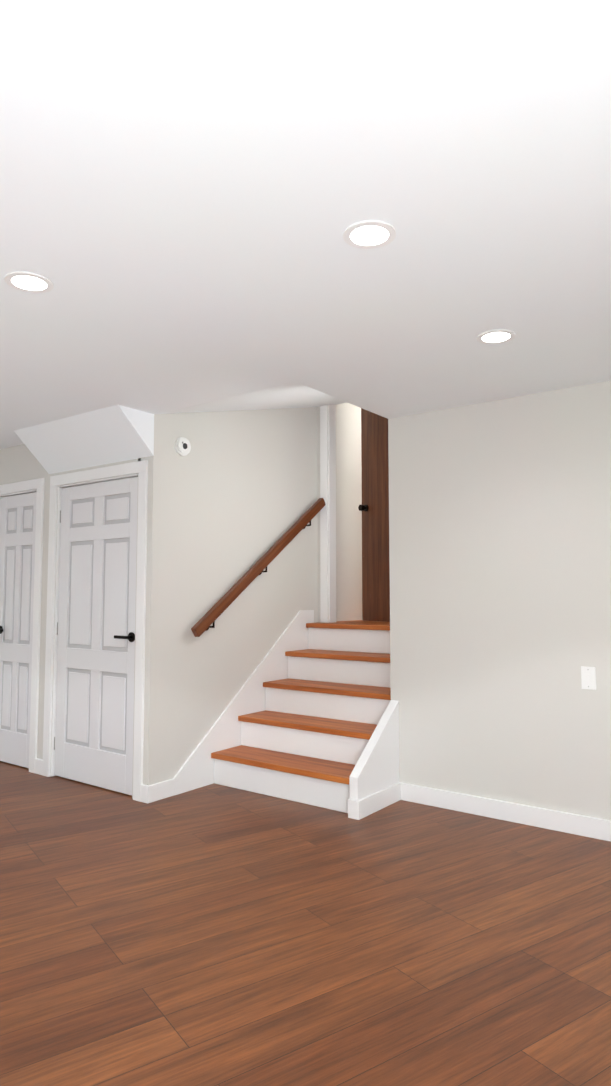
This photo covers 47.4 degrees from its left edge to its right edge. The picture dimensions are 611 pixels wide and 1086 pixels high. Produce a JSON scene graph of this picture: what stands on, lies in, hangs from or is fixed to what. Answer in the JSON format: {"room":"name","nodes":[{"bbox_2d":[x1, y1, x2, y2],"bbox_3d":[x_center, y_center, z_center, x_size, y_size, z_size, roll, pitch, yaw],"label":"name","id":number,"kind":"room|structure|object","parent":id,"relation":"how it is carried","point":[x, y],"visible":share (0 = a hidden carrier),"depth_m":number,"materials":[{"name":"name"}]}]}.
{"room":"finished basement","nodes":[
{"label":"finished basement","id":0,"kind":"room"},
{"bbox_2d":[0,444,140,776],"bbox_3d":[-2.159,0.459,5.350,2.796,2.440,0.120,-3,-5,37],"label":"wall","id":1,"kind":"structure","parent":0,"point":[19,463],"depth_m":5.12,"materials":[{"name":"paint"}]},
{"bbox_2d":[0,492,36,767],"bbox_3d":[-2.220,0.645,5.320,0.557,2.048,0.096,-3,-5,37],"label":"closet door","id":2,"kind":"structure","parent":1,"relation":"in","point":[17,534],"depth_m":5.33,"materials":[{"name":"white wood"}]},
{"bbox_2d":[0,460,147,801],"bbox_3d":[-1.736,0.581,5.014,1.878,2.147,0.138,-3,-5,37],"label":"door frame","id":3,"kind":"structure","parent":1,"relation":"attached to","point":[107,473],"depth_m":4.97,"materials":[{"name":"white wood"}]},
{"bbox_2d":[14,405,153,473],"bbox_3d":[-1.522,-0.677,4.701,1.150,0.270,0.290,-3,-5,37],"label":"ceiling soffit","id":4,"kind":"structure","parent":1,"relation":"attached to","point":[111,434],"depth_m":4.62,"materials":[{"name":"paint"}]},
{"bbox_2d":[54,477,137,794],"bbox_3d":[-1.435,0.602,4.736,0.892,2.048,0.096,-3,-5,37],"label":"closet door","id":5,"kind":"structure","parent":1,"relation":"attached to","point":[93,741],"depth_m":4.74,"materials":[{"name":"white wood"}]},
{"bbox_2d":[132,403,361,798],"bbox_3d":[0.340,-0.026,6.320,0.150,3.550,4.600,-3,-5,37],"label":"wall","id":6,"kind":"structure","parent":0,"point":[232,497],"depth_m":4.96,"materials":[{"name":"paint"}]},
{"bbox_2d":[175,437,190,455],"bbox_3d":[-0.816,-0.645,4.654,0.036,0.124,0.124,-3,-5,37],"label":"smoke detector","id":7,"kind":"object","parent":6,"relation":"attached to","point":[182,446],"visible":0.98,"depth_m":4.63,"materials":[{"name":"white plastic"}]},
{"bbox_2d":[173,610,313,794],"bbox_3d":[-0.392,1.086,5.114,0.016,1.155,1.523,-3,-5,37],"label":"trim","id":8,"kind":"structure","parent":6,"relation":"attached to","point":[196,770],"depth_m":4.99,"materials":[{"name":"white wood"}]},
{"bbox_2d":[205,521,310,630],"bbox_3d":[-0.320,0.201,5.221,0.082,0.863,1.164,-3,-5,37],"label":"bracket","id":9,"kind":"object","parent":6,"relation":"attached to","point":[309,524],"visible":0.42,"depth_m":5.20,"materials":[{"name":"black metal"}]},
{"bbox_2d":[191,498,325,636],"bbox_3d":[-0.292,0.122,5.206,0.044,0.070,1.787,-3,30,37],"label":"handrail","id":10,"kind":"object","parent":6,"relation":"attached to","point":[227,599],"visible":0.98,"depth_m":5.07,"materials":[{"name":"brown wood"}]},
{"bbox_2d":[0,761,610,1085],"bbox_3d":[-1.444,1.433,1.419,11.500,0.080,7.500,-3,-5,37],"label":"floor","id":11,"kind":"structure","parent":0,"point":[213,934],"depth_m":2.56,"materials":[{"name":"brown wood"}]},
{"bbox_2d":[0,0,610,449],"bbox_3d":[-1.214,-1.292,1.929,11.500,0.550,8.270,-3,-5,37],"label":"ceiling","id":12,"kind":"structure","parent":0,"point":[190,190],"depth_m":2.05,"materials":[{"name":"paint"}]},
{"bbox_2d":[4,271,53,292],"bbox_3d":[-1.024,-0.965,2.581,0.170,0.006,0.170,-3,-5,37],"label":"recessed light","id":13,"kind":"object","parent":12,"relation":"in","point":[29,282],"visible":1,"depth_m":2.58,"materials":[{"name":"white plastic"}]},
{"bbox_2d":[343,220,395,248],"bbox_3d":[0.206,-0.990,2.240,0.170,0.006,0.170,-3,-5,37],"label":"recessed light","id":14,"kind":"object","parent":12,"relation":"in","point":[370,234],"visible":1,"depth_m":2.23,"materials":[{"name":"white plastic"}]},
{"bbox_2d":[477,329,515,343],"bbox_3d":[0.855,-0.925,3.126,0.170,0.006,0.170,-3,-5,37],"label":"recessed light","id":15,"kind":"object","parent":12,"relation":"in","point":[497,336],"visible":1,"depth_m":3.12,"materials":[{"name":"white plastic"}]},
{"bbox_2d":[317,407,328,622],"bbox_3d":[0.593,-0.605,5.612,1.150,2.500,0.100,-3,-5,37],"label":"wall","id":16,"kind":"structure","parent":0,"point":[318,452],"depth_m":5.89,"materials":[{"name":"paint"}]},
{"bbox_2d":[320,405,335,622],"bbox_3d":[0.551,-0.424,5.618,0.980,2.140,0.118,-3,-5,37],"label":"door frame","id":17,"kind":"structure","parent":16,"relation":"attached to","point":[328,490],"depth_m":5.84,"materials":[{"name":"white wood"}]},
{"bbox_2d":[358,408,389,621],"bbox_3d":[0.733,-0.369,5.825,0.180,2.048,0.820,3,-5,-32],"label":"hall door","id":18,"kind":"structure","parent":16,"relation":"in","point":[374,507],"depth_m":5.99,"materials":[{"name":"brown wood"}]},
{"bbox_2d":[297,380,393,418],"bbox_3d":[0.312,-1.036,4.258,0.050,0.382,1.150,-3,-5,37],"label":"wall","id":19,"kind":"structure","parent":0,"point":[327,392],"depth_m":4.12,"materials":[{"name":"paint"}]},
{"bbox_2d":[316,620,389,624],"bbox_3d":[1.393,0.738,6.590,1.150,0.035,2.820,-3,-5,37],"label":"floor","id":20,"kind":"structure","parent":0,"point":[365,622],"depth_m":5.81,"materials":[{"name":"brown wood"}]},
{"bbox_2d":[349,700,398,799],"bbox_3d":[0.424,1.294,4.229,0.060,0.610,0.490,-3,-5,37],"label":"wall","id":21,"kind":"structure","parent":0,"point":[376,769],"depth_m":4.23,"materials":[{"name":"white paint"}]},
{"bbox_2d":[351,782,402,819],"bbox_3d":[0.440,1.543,4.169,0.016,0.105,0.476,-3,-5,37],"label":"baseboard","id":22,"kind":"structure","parent":21,"relation":"attached to","point":[361,808],"depth_m":4.13,"materials":[{"name":"white wood"}]},
{"bbox_2d":[388,381,610,819],"bbox_3d":[1.709,0.340,3.739,2.790,2.440,0.150,-3,-5,37],"label":"wall","id":23,"kind":"structure","parent":0,"point":[500,562],"depth_m":4.05,"materials":[{"name":"paint"}]},
{"bbox_2d":[403,783,610,841],"bbox_3d":[1.623,1.502,3.613,2.580,0.105,0.019,-3,-5,37],"label":"baseboard","id":24,"kind":"structure","parent":23,"relation":"attached to","point":[581,825],"depth_m":3.94,"materials":[{"name":"white wood"}]},
{"bbox_2d":[581,666,595,689],"bbox_3d":[1.523,0.727,3.749,0.075,0.120,0.010,-3,-5,37],"label":"switch plate","id":25,"kind":"object","parent":23,"relation":"attached to","point":[588,677],"visible":1,"depth_m":3.75,"materials":[{"name":"white plastic"}]},
{"bbox_3d":[1.726,-0.050,6.006,0.150,3.550,3.450,-3,-5,37],"label":"staircase","id":26,"kind":"structure","parent":0,"visible":0},
{"bbox_2d":[211,623,390,812],"bbox_3d":[0.183,1.124,4.920,1.130,1.050,1.248,-3,-5,37],"label":"staircase","id":27,"kind":"structure","parent":26,"relation":"attached to","point":[306,734],"depth_m":4.77,"materials":[{"name":"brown wood"}]}
]}

